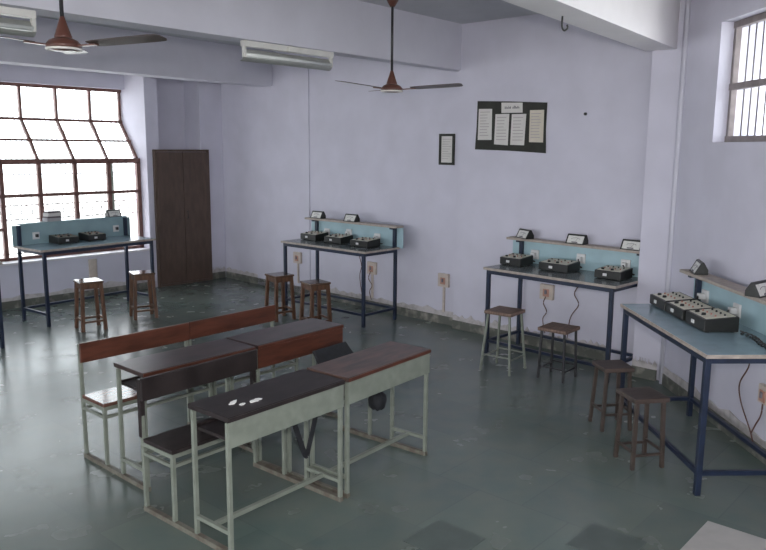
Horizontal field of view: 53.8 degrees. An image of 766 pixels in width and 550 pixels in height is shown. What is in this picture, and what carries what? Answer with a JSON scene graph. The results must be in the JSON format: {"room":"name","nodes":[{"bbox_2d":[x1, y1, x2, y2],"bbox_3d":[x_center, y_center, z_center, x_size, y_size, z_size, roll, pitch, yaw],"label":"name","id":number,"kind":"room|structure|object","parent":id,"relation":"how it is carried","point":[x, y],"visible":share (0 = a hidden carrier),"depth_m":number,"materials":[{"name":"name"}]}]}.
{"room":"science classroom","nodes":[
{"label":"science classroom","id":0,"kind":"room"},
{"bbox_2d":[0,64,225,298],"bbox_3d":[-6.835,-0.861,6.873,0.700,3.235,13.900,9,13,41],"label":"wall","id":1,"kind":"structure","parent":0,"point":[156,113],"depth_m":10.40,"materials":[{"name":"purple paint"}]},
{"bbox_2d":[0,82,143,261],"bbox_3d":[-4.469,-1.312,9.580,0.514,2.200,2.784,9,13,41],"label":"window","id":2,"kind":"structure","parent":1,"relation":"in","point":[110,192],"depth_m":9.83,"materials":[{"name":"brown paint"}]},
{"bbox_2d":[1,280,147,309],"bbox_3d":[-5.482,0.492,8.096,0.014,0.181,6.815,9,13,41],"label":"baseboard","id":3,"kind":"structure","parent":1,"relation":"attached to","point":[110,286],"depth_m":9.60,"materials":[{"name":"stone"}]},
{"bbox_2d":[0,248,149,266],"bbox_3d":[-4.253,-0.205,9.562,0.300,0.025,2.775,9,13,41],"label":"trim","id":4,"kind":"structure","parent":1,"relation":"attached to","point":[94,254],"depth_m":9.73,"materials":[{"name":"paint"}]},
{"bbox_2d":[88,259,97,277],"bbox_3d":[-3.797,-0.021,9.894,0.021,0.380,0.110,9,13,41],"label":"wall socket","id":5,"kind":"object","parent":1,"relation":"attached to","point":[92,263],"depth_m":9.87,"materials":[{"name":"beige plastic"}]},
{"bbox_2d":[212,267,225,278],"bbox_3d":[-2.475,-0.042,11.384,0.014,0.184,0.240,9,13,41],"label":"baseboard","id":6,"kind":"structure","parent":1,"relation":"attached to","point":[217,273],"depth_m":11.38,"materials":[{"name":"stone"}]},
{"bbox_2d":[36,0,538,50],"bbox_3d":[-4.249,-2.149,4.465,15.133,0.150,15.110,0,10,0],"label":"ceiling","id":7,"kind":"structure","parent":0,"point":[457,11],"depth_m":7.09,"materials":[{"name":"paint"}]},
{"bbox_2d":[0,0,166,53],"bbox_3d":[-1.625,-1.599,4.058,0.967,0.758,1.100,3,10,15],"label":"ceiling fan","id":8,"kind":"object","parent":7,"relation":"hanging from","point":[63,42],"visible":1,"depth_m":4.08,"materials":[{"name":"brown metal"}]},
{"bbox_2d":[335,0,462,92],"bbox_3d":[0.205,-1.964,6.428,0.967,0.798,1.100,3,10,15],"label":"ceiling fan","id":9,"kind":"object","parent":7,"relation":"hanging from","point":[391,86],"visible":1,"depth_m":6.44,"materials":[{"name":"brown metal"}]},
{"bbox_2d":[0,277,765,549],"bbox_3d":[-4.276,1.173,5.027,15.133,0.120,15.110,0,10,0],"label":"floor","id":10,"kind":"structure","parent":0,"point":[517,461],"depth_m":4.82,"materials":[{"name":"green stone"}]},
{"bbox_2d":[0,262,4,347],"bbox_3d":[-4.325,0.352,6.974,0.582,0.850,1.394,8,12,37],"label":"lab table","id":11,"kind":"object","parent":10,"relation":"on","point":[2,340],"visible":1,"depth_m":7.35,"materials":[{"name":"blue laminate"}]},
{"bbox_2d":[11,215,155,326],"bbox_3d":[-3.469,-0.091,8.909,0.642,1.092,1.505,8,12,37],"label":"lab table","id":12,"kind":"object","parent":10,"relation":"on","point":[31,237],"visible":0.91,"depth_m":8.72,"materials":[{"name":"blue laminate"}]},
{"bbox_2d":[32,232,39,238],"bbox_3d":[-3.954,-0.449,8.605,0.010,0.080,0.080,8,12,37],"label":"socket","id":13,"kind":"object","parent":12,"relation":"attached to","point":[35,235],"depth_m":8.59,"materials":[{"name":"white plastic"}]},
{"bbox_2d":[42,217,61,221],"bbox_3d":[-3.848,-0.646,8.778,0.100,0.040,0.180,7,12,34],"label":"book","id":14,"kind":"object","parent":12,"relation":"on","point":[43,219],"visible":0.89,"depth_m":8.72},
{"bbox_3d":[-3.846,-0.676,8.776,0.100,0.018,0.170,8,12,39],"label":"book","id":15,"kind":"object","parent":14,"relation":"on","visible":0},
{"bbox_2d":[43,212,60,216],"bbox_3d":[-3.843,-0.705,8.774,0.100,0.040,0.170,7,11,32],"label":"book","id":16,"kind":"object","parent":15,"relation":"on","point":[44,214],"visible":0.89,"depth_m":8.72,"materials":[{"name":"paper"}]},
{"bbox_2d":[44,210,60,212],"bbox_3d":[-3.840,-0.734,8.773,0.090,0.018,0.160,8,12,38],"label":"book","id":17,"kind":"object","parent":16,"relation":"on","point":[56,211],"visible":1,"depth_m":8.73,"materials":[{"name":"white paper"}]},
{"bbox_2d":[49,233,78,243],"bbox_3d":[-3.682,-0.420,8.717,0.226,0.101,0.250,8,12,37],"label":"instrument box","id":18,"kind":"object","parent":12,"relation":"on","point":[58,238],"visible":1,"depth_m":8.65,"materials":[{"name":"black plastic"}]},
{"bbox_2d":[17,215,126,224],"bbox_3d":[-3.668,-0.654,9.004,0.090,0.017,1.355,8,12,37],"label":"shelf","id":19,"kind":"object","parent":12,"relation":"attached to","point":[122,218],"depth_m":9.03,"materials":[{"name":"blue laminate"}]},
{"bbox_2d":[78,231,105,240],"bbox_3d":[-3.463,-0.466,9.000,0.226,0.101,0.230,8,12,37],"label":"instrument box","id":20,"kind":"object","parent":12,"relation":"on","point":[91,235],"visible":1,"depth_m":8.94,"materials":[{"name":"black plastic"}]},
{"bbox_2d":[105,209,121,216],"bbox_3d":[-3.352,-0.769,9.387,0.095,0.087,0.180,8,12,37],"label":"meter","id":21,"kind":"object","parent":12,"relation":"on","point":[115,212],"visible":1,"depth_m":9.36,"materials":[{"name":"white plastic"}]},
{"bbox_2d":[113,225,118,231],"bbox_3d":[-3.328,-0.580,9.413,0.010,0.080,0.080,8,12,37],"label":"socket","id":22,"kind":"object","parent":12,"relation":"attached to","point":[115,227],"depth_m":9.40,"materials":[{"name":"white plastic"}]},
{"bbox_2d":[73,277,107,332],"bbox_3d":[-3.173,0.319,8.172,0.274,0.536,0.274,-7,12,-37],"label":"stool","id":23,"kind":"object","parent":10,"relation":"on","point":[95,283],"visible":1,"depth_m":8.14,"materials":[{"name":"brown wood"}]},
{"bbox_2d":[128,270,157,319],"bbox_3d":[-2.782,0.228,8.744,0.274,0.531,0.274,-5,11,-30],"label":"stool","id":24,"kind":"object","parent":10,"relation":"on","point":[134,276],"visible":1,"depth_m":8.69,"materials":[{"name":"brown wood"}]},
{"bbox_2d":[77,322,255,491],"bbox_3d":[-1.365,0.790,4.820,0.770,0.752,0.800,9,13,41],"label":"desk","id":25,"kind":"object","parent":10,"relation":"on","point":[125,393],"visible":0.63,"depth_m":4.72,"materials":[{"name":"green paint"}]},
{"bbox_2d":[121,378,139,390],"bbox_3d":[-1.203,0.610,4.644,0.249,0.015,0.740,9,13,41],"label":"shelf","id":26,"kind":"object","parent":25,"relation":"attached to","point":[129,382],"depth_m":4.45,"materials":[{"name":"black laminate"}]},
{"bbox_2d":[152,149,212,286],"bbox_3d":[-2.960,-0.841,10.896,0.431,1.915,0.898,9,13,41],"label":"door","id":27,"kind":"structure","parent":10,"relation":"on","point":[181,178],"depth_m":10.75,"materials":[{"name":"brown wood"}]},
{"bbox_2d":[136,349,344,549],"bbox_3d":[-0.763,0.911,4.136,0.774,0.752,0.800,8,12,39],"label":"desk","id":28,"kind":"object","parent":10,"relation":"on","point":[293,398],"visible":0.96,"depth_m":4.00,"materials":[{"name":"green paint"}]},
{"bbox_2d":[197,419,225,439],"bbox_3d":[-0.596,0.730,3.964,0.249,0.015,0.740,8,12,39],"label":"shelf","id":29,"kind":"object","parent":28,"relation":"attached to","point":[215,427],"depth_m":3.75,"materials":[{"name":"black laminate"}]},
{"bbox_2d":[250,398,261,402],"bbox_3d":[-0.640,0.628,3.784,0.036,0.003,0.078,7,12,34],"label":"paper scrap","id":30,"kind":"object","parent":28,"relation":"on","point":[255,399],"visible":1,"depth_m":3.78,"materials":[{"name":"white paper"}]},
{"bbox_2d":[292,417,317,458],"bbox_3d":[-0.431,0.866,4.150,0.009,0.309,0.229,8,12,40],"label":"strap","id":31,"kind":"object","parent":28,"relation":"hanging from","point":[305,452],"visible":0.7,"depth_m":4.18,"materials":[{"name":"black fabric"}]},
{"bbox_2d":[188,305,343,445],"bbox_3d":[-0.837,0.691,5.430,0.770,0.752,0.800,8,12,40],"label":"desk","id":32,"kind":"object","parent":10,"relation":"on","point":[274,345],"visible":0.5,"depth_m":5.32,"materials":[{"name":"green paint"}]},
{"bbox_2d":[264,272,295,321],"bbox_3d":[-1.192,0.248,8.715,0.274,0.526,0.274,-7,12,-37],"label":"stool","id":33,"kind":"object","parent":10,"relation":"on","point":[277,277],"visible":0.89,"depth_m":8.67,"materials":[{"name":"brown wood"}]},
{"bbox_2d":[299,279,331,321],"bbox_3d":[-0.738,0.330,8.252,0.274,0.526,0.274,-6,12,-34],"label":"stool","id":34,"kind":"object","parent":10,"relation":"on","point":[317,285],"visible":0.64,"depth_m":8.21,"materials":[{"name":"brown wood"}]},
{"bbox_2d":[281,217,403,327],"bbox_3d":[-0.529,-0.070,8.908,1.515,1.097,0.582,9,13,41],"label":"lab table","id":35,"kind":"object","parent":10,"relation":"on","point":[391,236],"visible":0.73,"depth_m":8.74,"materials":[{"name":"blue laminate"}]},
{"bbox_2d":[300,231,327,240],"bbox_3d":[-0.825,-0.484,9.232,0.274,0.101,0.265,9,13,41],"label":"instrument box","id":36,"kind":"object","parent":35,"relation":"on","point":[310,235],"visible":0.8,"depth_m":9.15,"materials":[{"name":"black plastic"}]},
{"bbox_2d":[310,211,325,218],"bbox_3d":[-0.808,-0.749,9.358,0.190,0.087,0.095,9,13,41],"label":"meter","id":37,"kind":"object","parent":35,"relation":"on","point":[315,214],"visible":1,"depth_m":9.33,"materials":[{"name":"plastic"}]},
{"bbox_2d":[323,228,329,234],"bbox_3d":[-0.697,-0.531,9.338,0.087,0.090,0.087,0,10,0],"label":"socket","id":38,"kind":"object","parent":35,"relation":"attached to","point":[324,229],"depth_m":9.32,"materials":[{"name":"white plastic"}]},
{"bbox_2d":[324,233,352,243],"bbox_3d":[-0.511,-0.436,8.955,0.275,0.104,0.265,9,13,41],"label":"instrument box","id":39,"kind":"object","parent":35,"relation":"on","point":[337,238],"visible":0.88,"depth_m":8.87,"materials":[{"name":"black plastic"}]},
{"bbox_2d":[345,229,351,234],"bbox_3d":[-0.414,-0.506,9.085,0.087,0.090,0.087,0,10,0],"label":"socket","id":40,"kind":"object","parent":35,"relation":"attached to","point":[349,231],"depth_m":9.06,"materials":[{"name":"white plastic"}]},
{"bbox_2d":[343,214,359,221],"bbox_3d":[-0.376,-0.681,8.977,0.190,0.087,0.095,9,13,41],"label":"meter","id":41,"kind":"object","parent":35,"relation":"on","point":[348,217],"visible":1,"depth_m":8.95,"materials":[{"name":"plastic"}]},
{"bbox_2d":[305,217,403,227],"bbox_3d":[-0.373,-0.626,8.984,1.515,0.022,0.130,9,13,41],"label":"shelf","id":42,"kind":"object","parent":35,"relation":"attached to","point":[326,220],"depth_m":8.95,"materials":[{"name":"beige wood"}]},
{"bbox_2d":[350,237,382,247],"bbox_3d":[-0.179,-0.379,8.641,0.275,0.101,0.294,9,13,41],"label":"instrument box","id":43,"kind":"object","parent":35,"relation":"on","point":[366,242],"visible":1,"depth_m":8.55,"materials":[{"name":"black plastic"}]},
{"bbox_2d":[373,233,380,240],"bbox_3d":[-0.072,-0.437,8.784,0.087,0.090,0.087,0,10,0],"label":"socket","id":44,"kind":"object","parent":35,"relation":"attached to","point":[377,235],"depth_m":8.77,"materials":[{"name":"white plastic"}]},
{"bbox_2d":[256,341,430,497],"bbox_3d":[-0.229,0.825,4.788,0.770,0.712,0.858,8,12,37],"label":"desk","id":45,"kind":"object","parent":10,"relation":"on","point":[373,370],"visible":0.66,"depth_m":4.56,"materials":[{"name":"green paint"}]},
{"bbox_2d":[368,392,386,410],"bbox_3d":[-0.029,0.733,4.801,0.118,0.254,0.119,-6,12,-35],"label":"cloth bundle","id":46,"kind":"object","parent":45,"relation":"hanging from","point":[377,402],"visible":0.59,"depth_m":4.77,"materials":[{"name":"black fabric"}]},
{"bbox_2d":[403,520,484,549],"bbox_3d":[0.312,1.359,3.848,0.300,0.022,0.300,9,13,41],"label":"floor tile","id":47,"kind":"structure","parent":10,"relation":"on","point":[439,535],"depth_m":3.86,"materials":[{"name":"grey tile"}]},
{"bbox_2d":[479,306,525,375],"bbox_3d":[1.085,0.581,6.780,0.312,0.551,0.313,8,12,37],"label":"stool","id":48,"kind":"object","parent":10,"relation":"on","point":[509,312],"visible":1,"depth_m":6.74,"materials":[{"name":"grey wood"}]},
{"bbox_2d":[537,322,579,382],"bbox_3d":[1.520,0.670,6.562,0.270,0.455,0.270,8,12,39],"label":"stool","id":49,"kind":"object","parent":10,"relation":"on","point":[553,327],"visible":1,"depth_m":6.53,"materials":[{"name":"brown wood"}]},
{"bbox_2d":[483,236,639,382],"bbox_3d":[1.621,0.269,7.008,0.582,1.097,1.443,-9,13,-44],"label":"lab table","id":50,"kind":"object","parent":10,"relation":"on","point":[591,257],"visible":0.58,"depth_m":6.98,"materials":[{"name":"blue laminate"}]},
{"bbox_2d":[500,253,534,266],"bbox_3d":[1.316,-0.153,7.378,0.264,0.101,0.245,-9,13,-44],"label":"instrument box","id":51,"kind":"object","parent":50,"relation":"on","point":[514,259],"visible":1,"depth_m":7.30,"materials":[{"name":"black plastic"}]},
{"bbox_2d":[515,228,533,238],"bbox_3d":[1.398,-0.407,7.449,0.095,0.087,0.190,-3,10,-22],"label":"meter","id":52,"kind":"object","parent":50,"relation":"on","point":[522,233],"visible":1,"depth_m":7.40,"materials":[{"name":"plastic"}]},
{"bbox_2d":[530,250,538,258],"bbox_3d":[1.490,-0.201,7.435,0.087,0.090,0.087,0,10,0],"label":"socket","id":53,"kind":"object","parent":50,"relation":"attached to","point":[535,253],"depth_m":7.42,"materials":[{"name":"white plastic"}]},
{"bbox_2d":[538,258,581,272],"bbox_3d":[1.655,-0.097,7.042,0.264,0.108,0.315,-9,13,-44],"label":"instrument box","id":54,"kind":"object","parent":50,"relation":"on","point":[552,264],"visible":1,"depth_m":6.96,"materials":[{"name":"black plastic"}]},
{"bbox_2d":[566,287,578,339],"bbox_3d":[1.829,0.303,7.258,0.119,0.711,0.010,10,13,43],"label":"cable","id":55,"kind":"object","parent":50,"relation":"hanging from","point":[577,287],"visible":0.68,"depth_m":7.23,"materials":[{"name":"brown rubber"}]},
{"bbox_2d":[506,236,639,253],"bbox_3d":[1.784,-0.286,7.077,0.130,0.022,1.439,-9,13,-44],"label":"shelf","id":56,"kind":"object","parent":50,"relation":"attached to","point":[592,247],"depth_m":7.06,"materials":[{"name":"beige wood"}]},
{"bbox_2d":[565,233,587,244],"bbox_3d":[1.808,-0.336,7.044,0.095,0.087,0.190,-9,13,-44],"label":"meter","id":57,"kind":"object","parent":50,"relation":"on","point":[578,239],"visible":1,"depth_m":7.02,"materials":[{"name":"plastic"}]},
{"bbox_2d":[576,253,585,263],"bbox_3d":[1.851,-0.153,7.077,0.087,0.090,0.087,0,10,0],"label":"socket","id":58,"kind":"object","parent":50,"relation":"attached to","point":[581,256],"depth_m":7.06,"materials":[{"name":"white plastic"}]},
{"bbox_2d":[594,265,634,280],"bbox_3d":[2.043,-0.026,6.652,0.275,0.104,0.254,-9,13,-44],"label":"instrument box","id":59,"kind":"object","parent":50,"relation":"on","point":[617,273],"visible":1,"depth_m":6.58,"materials":[{"name":"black plastic"}]},
{"bbox_2d":[621,259,630,267],"bbox_3d":[2.168,-0.092,6.764,0.087,0.090,0.087,0,10,0],"label":"socket","id":60,"kind":"object","parent":50,"relation":"attached to","point":[626,262],"depth_m":6.74,"materials":[{"name":"white plastic"}]},
{"bbox_2d":[620,239,639,250],"bbox_3d":[2.200,-0.267,6.657,0.095,0.087,0.190,-9,13,-44],"label":"meter","id":61,"kind":"object","parent":50,"relation":"on","point":[627,244],"visible":0.73,"depth_m":6.64,"materials":[{"name":"white plastic"}]},
{"bbox_2d":[566,523,646,549],"bbox_3d":[1.132,1.369,3.829,0.300,0.022,0.300,9,13,41],"label":"floor tile","id":62,"kind":"structure","parent":10,"relation":"on","point":[594,536],"depth_m":3.85,"materials":[{"name":"grey tile"}]},
{"bbox_2d":[588,360,634,431],"bbox_3d":[1.638,0.862,5.418,0.232,0.461,0.232,-1,10,-8],"label":"stool","id":63,"kind":"object","parent":10,"relation":"on","point":[607,366],"visible":0.92,"depth_m":5.35,"materials":[{"name":"brown paint"}]},
{"bbox_2d":[613,386,669,470],"bbox_3d":[1.632,0.969,4.786,0.236,0.460,0.236,-2,10,-12],"label":"stool","id":64,"kind":"object","parent":10,"relation":"on","point":[636,395],"visible":1,"depth_m":4.72,"materials":[{"name":"brown paint"}]},
{"bbox_2d":[620,269,765,495],"bbox_3d":[2.060,0.624,4.932,0.582,1.097,1.534,0,10,-2],"label":"lab table","id":65,"kind":"object","parent":10,"relation":"on","point":[710,348],"visible":0.7,"depth_m":4.72,"materials":[{"name":"blue metal"}]},
{"bbox_2d":[650,292,698,310],"bbox_3d":[2.111,0.186,5.413,0.309,0.101,0.275,0,10,-2],"label":"instrument box","id":66,"kind":"object","parent":65,"relation":"on","point":[659,300],"visible":0.73,"depth_m":5.38,"materials":[{"name":"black plastic"}]},
{"bbox_2d":[666,300,728,320],"bbox_3d":[2.121,0.237,5.109,0.308,0.101,0.301,0,10,-2],"label":"instrument box","id":67,"kind":"object","parent":65,"relation":"on","point":[678,309],"visible":0.66,"depth_m":5.09,"materials":[{"name":"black plastic"}]},
{"bbox_2d":[689,259,707,274],"bbox_3d":[2.270,-0.058,5.426,0.095,0.087,0.190,3,10,12],"label":"meter","id":68,"kind":"object","parent":65,"relation":"on","point":[699,267],"visible":1,"depth_m":5.34,"materials":[{"name":"black plastic"}]},
{"bbox_2d":[697,289,708,302],"bbox_3d":[2.291,0.151,5.421,0.063,0.090,0.090,0,10,0],"label":"socket","id":69,"kind":"object","parent":65,"relation":"attached to","point":[704,296],"depth_m":5.40,"materials":[{"name":"white plastic"}]},
{"bbox_2d":[685,308,739,331],"bbox_3d":[2.090,0.283,4.807,0.226,0.111,0.270,0,10,-2],"label":"instrument box","id":70,"kind":"object","parent":65,"relation":"on","point":[713,319],"visible":1,"depth_m":4.69,"materials":[{"name":"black plastic"}]},
{"bbox_2d":[679,269,765,304],"bbox_3d":[2.290,0.095,4.850,0.130,0.022,1.534,0,10,-2],"label":"shelf","id":71,"kind":"object","parent":65,"relation":"attached to","point":[730,286],"depth_m":5.01,"materials":[{"name":"wood"}]},
{"bbox_2d":[728,302,741,317],"bbox_3d":[2.307,0.233,4.969,0.063,0.090,0.090,0,10,0],"label":"socket","id":72,"kind":"object","parent":65,"relation":"attached to","point":[736,309],"depth_m":4.94,"materials":[{"name":"white plastic"}]},
{"bbox_2d":[740,330,765,348],"bbox_3d":[2.210,0.388,4.454,0.063,0.025,0.425,1,10,3],"label":"cable","id":73,"kind":"object","parent":65,"relation":"on","point":[757,340],"visible":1,"depth_m":4.49,"materials":[{"name":"black rubber"}]},
{"bbox_2d":[745,279,765,297],"bbox_3d":[2.302,0.081,4.606,0.190,0.087,0.095,-7,12,-37],"label":"meter","id":74,"kind":"object","parent":65,"relation":"on","point":[757,289],"visible":1,"depth_m":4.56,"materials":[{"name":"black plastic"}]},
{"bbox_2d":[680,521,765,549],"bbox_3d":[1.767,1.383,3.775,0.420,0.022,0.420,9,13,41],"label":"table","id":75,"kind":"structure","parent":10,"relation":"on","point":[711,536],"depth_m":3.86,"materials":[{"name":"stone"}]},
{"bbox_2d":[221,14,765,365],"bbox_3d":[0.290,-1.139,8.859,7.786,3.235,0.400,10,13,43],"label":"wall","id":76,"kind":"structure","parent":0,"point":[303,143],"depth_m":8.18,"materials":[{"name":"purple paint"}]},
{"bbox_2d":[0,6,36,37],"bbox_3d":[-2.430,-1.472,4.246,0.097,0.152,0.960,9,13,40],"label":"tube light","id":77,"kind":"object","parent":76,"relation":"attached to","point":[8,26],"visible":1,"depth_m":4.53,"materials":[{"name":"white plastic"}]},
{"bbox_2d":[0,15,271,86],"bbox_3d":[-5.830,-1.923,4.891,0.250,0.465,14.200,8,12,37],"label":"beam","id":78,"kind":"structure","parent":76,"relation":"attached to","point":[177,58],"depth_m":8.57,"materials":[{"name":"paint"}]},
{"bbox_2d":[0,0,461,71],"bbox_3d":[-3.712,-1.538,2.720,0.448,0.465,14.150,9,13,40],"label":"beam","id":79,"kind":"structure","parent":76,"relation":"attached to","point":[357,29],"depth_m":6.07,"materials":[{"name":"paint"}]},
{"bbox_2d":[240,40,333,70],"bbox_3d":[-0.748,-1.779,6.137,0.097,0.152,0.960,9,13,40],"label":"tube light","id":80,"kind":"object","parent":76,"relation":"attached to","point":[248,55],"visible":1,"depth_m":6.09,"materials":[{"name":"white metal"}]},
{"bbox_2d":[293,252,301,282],"bbox_3d":[-1.160,-0.099,10.223,0.150,0.425,0.051,10,13,43],"label":"wall socket","id":81,"kind":"object","parent":76,"relation":"attached to","point":[297,256],"visible":1,"depth_m":10.20,"materials":[{"name":"beige plastic"}]},
{"bbox_2d":[226,267,452,325],"bbox_3d":[-0.775,0.218,9.943,4.462,0.181,0.014,10,13,43],"label":"baseboard","id":82,"kind":"structure","parent":76,"relation":"attached to","point":[428,313],"depth_m":9.26,"materials":[{"name":"stone"}]},
{"bbox_2d":[367,261,376,297],"bbox_3d":[-0.142,0.061,9.269,0.150,0.445,0.051,10,13,43],"label":"wall socket","id":83,"kind":"object","parent":76,"relation":"attached to","point":[371,266],"visible":1,"depth_m":9.25,"materials":[{"name":"beige plastic"}]},
{"bbox_2d":[438,273,449,311],"bbox_3d":[0.675,0.202,8.490,0.150,0.440,0.051,10,13,43],"label":"wall socket","id":84,"kind":"object","parent":76,"relation":"attached to","point":[443,279],"visible":1,"depth_m":8.47,"materials":[{"name":"beige plastic"}]},
{"bbox_2d":[439,134,454,164],"bbox_3d":[0.696,-1.370,8.238,0.212,0.335,0.018,10,13,43],"label":"framed notice","id":85,"kind":"object","parent":76,"relation":"attached to","point":[446,141],"visible":1,"depth_m":8.24,"materials":[{"name":"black paper"}]},
{"bbox_2d":[475,101,546,152],"bbox_3d":[1.268,-1.486,7.549,0.853,0.522,0.014,10,13,43],"label":"notice board","id":86,"kind":"object","parent":76,"relation":"attached to","point":[501,125],"visible":1,"depth_m":7.53,"materials":[{"name":"black paper"}]},
{"bbox_2d":[452,315,605,359],"bbox_3d":[1.441,0.611,7.720,1.865,0.184,0.014,10,13,43],"label":"baseboard","id":87,"kind":"structure","parent":76,"relation":"attached to","point":[469,324],"depth_m":7.68,"materials":[{"name":"stone"}]},
{"bbox_2d":[539,283,554,299],"bbox_3d":[1.614,0.167,7.451,0.150,0.150,0.051,10,13,43],"label":"wall socket","id":88,"kind":"object","parent":76,"relation":"attached to","point":[546,290],"visible":1,"depth_m":7.43,"materials":[{"name":"beige plastic"}]},
{"bbox_2d":[542,297,546,332],"bbox_3d":[1.605,0.395,7.484,0.050,0.372,0.020,9,13,42],"label":"cable","id":89,"kind":"object","parent":88,"relation":"hanging from","point":[545,297],"visible":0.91,"depth_m":7.47,"materials":[{"name":"brown rubber"}]},
{"bbox_2d":[658,0,765,440],"bbox_3d":[2.684,0.003,2.228,0.300,3.235,9.616,0,10,-2],"label":"wall","id":90,"kind":"structure","parent":0,"point":[720,215],"depth_m":5.50,"materials":[{"name":"purple paint"}]},
{"bbox_2d":[502,0,679,50],"bbox_3d":[-0.801,-1.373,1.886,0.247,0.465,10.602,7,12,35],"label":"ceiling beam","id":91,"kind":"structure","parent":90,"relation":"attached to","point":[646,25],"depth_m":5.16,"materials":[{"name":"white paint"}]},
{"bbox_2d":[561,16,568,31],"bbox_3d":[1.115,-1.539,4.627,0.049,0.091,0.012,0,10,0],"label":"ceiling hook","id":92,"kind":"object","parent":91,"relation":"hanging from","point":[566,29],"visible":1,"depth_m":4.62,"materials":[{"name":"grey metal"}]},
{"bbox_2d":[631,357,656,380],"bbox_3d":[2.272,0.811,6.574,0.224,0.184,0.014,9,13,43],"label":"baseboard","id":93,"kind":"structure","parent":90,"relation":"attached to","point":[648,371],"depth_m":6.57,"materials":[{"name":"stone"}]},
{"bbox_2d":[633,0,684,379],"bbox_3d":[2.483,-0.732,6.557,0.270,3.235,0.573,7,12,34],"label":"pillar","id":94,"kind":"structure","parent":90,"relation":"attached to","point":[666,64],"depth_m":6.33,"materials":[{"name":"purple paint"}]},
{"bbox_2d":[659,0,690,383],"bbox_3d":[2.387,-0.668,6.177,0.034,3.235,0.036,0,10,0],"label":"pipe","id":95,"kind":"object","parent":90,"relation":"attached to","point":[688,2],"depth_m":6.12,"materials":[{"name":"paint"}]},
{"bbox_2d":[662,366,765,464],"bbox_3d":[2.525,1.558,2.187,0.014,0.179,8.606,0,10,-2],"label":"baseboard","id":96,"kind":"structure","parent":90,"relation":"attached to","point":[671,381],"depth_m":5.40,"materials":[{"name":"stone"}]},
{"bbox_2d":[724,12,765,141],"bbox_3d":[2.614,-1.093,3.707,0.080,0.851,3.602,0,10,-2],"label":"window","id":97,"kind":"structure","parent":90,"relation":"in","point":[734,85],"depth_m":5.33,"materials":[{"name":"grey paint"}]},
{"bbox_2d":[738,364,752,441],"bbox_3d":[2.410,0.717,4.968,0.022,0.753,0.251,0,10,0],"label":"cable","id":98,"kind":"object","parent":90,"relation":"attached to","point":[749,364],"visible":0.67,"depth_m":5.03,"materials":[{"name":"black rubber"}]},
{"bbox_2d":[757,383,765,405],"bbox_3d":[2.418,0.761,4.790,0.051,0.120,0.120,0,10,-2],"label":"wall socket","id":99,"kind":"object","parent":90,"relation":"attached to","point":[762,387],"visible":1,"depth_m":4.79,"materials":[{"name":"beige plastic"}]},
{"bbox_2d":[751,404,762,432],"bbox_3d":[2.411,0.921,4.868,0.010,0.242,0.109,0,10,-2],"label":"cable","id":100,"kind":"object","parent":99,"relation":"hanging from","point":[762,404],"visible":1,"depth_m":4.84,"materials":[{"name":"black rubber"}]},
{"label":"outside","id":101,"kind":"structure","parent":0,"visible":0},
{"bbox_2d":[0,178,136,257],"bbox_3d":[-0.015,1.802,10.447,120.000,0.100,140.000,0,10,0],"label":"ground","id":102,"kind":"structure","parent":101,"point":[122,185],"depth_m":48.59,"materials":[{"name":"white"}]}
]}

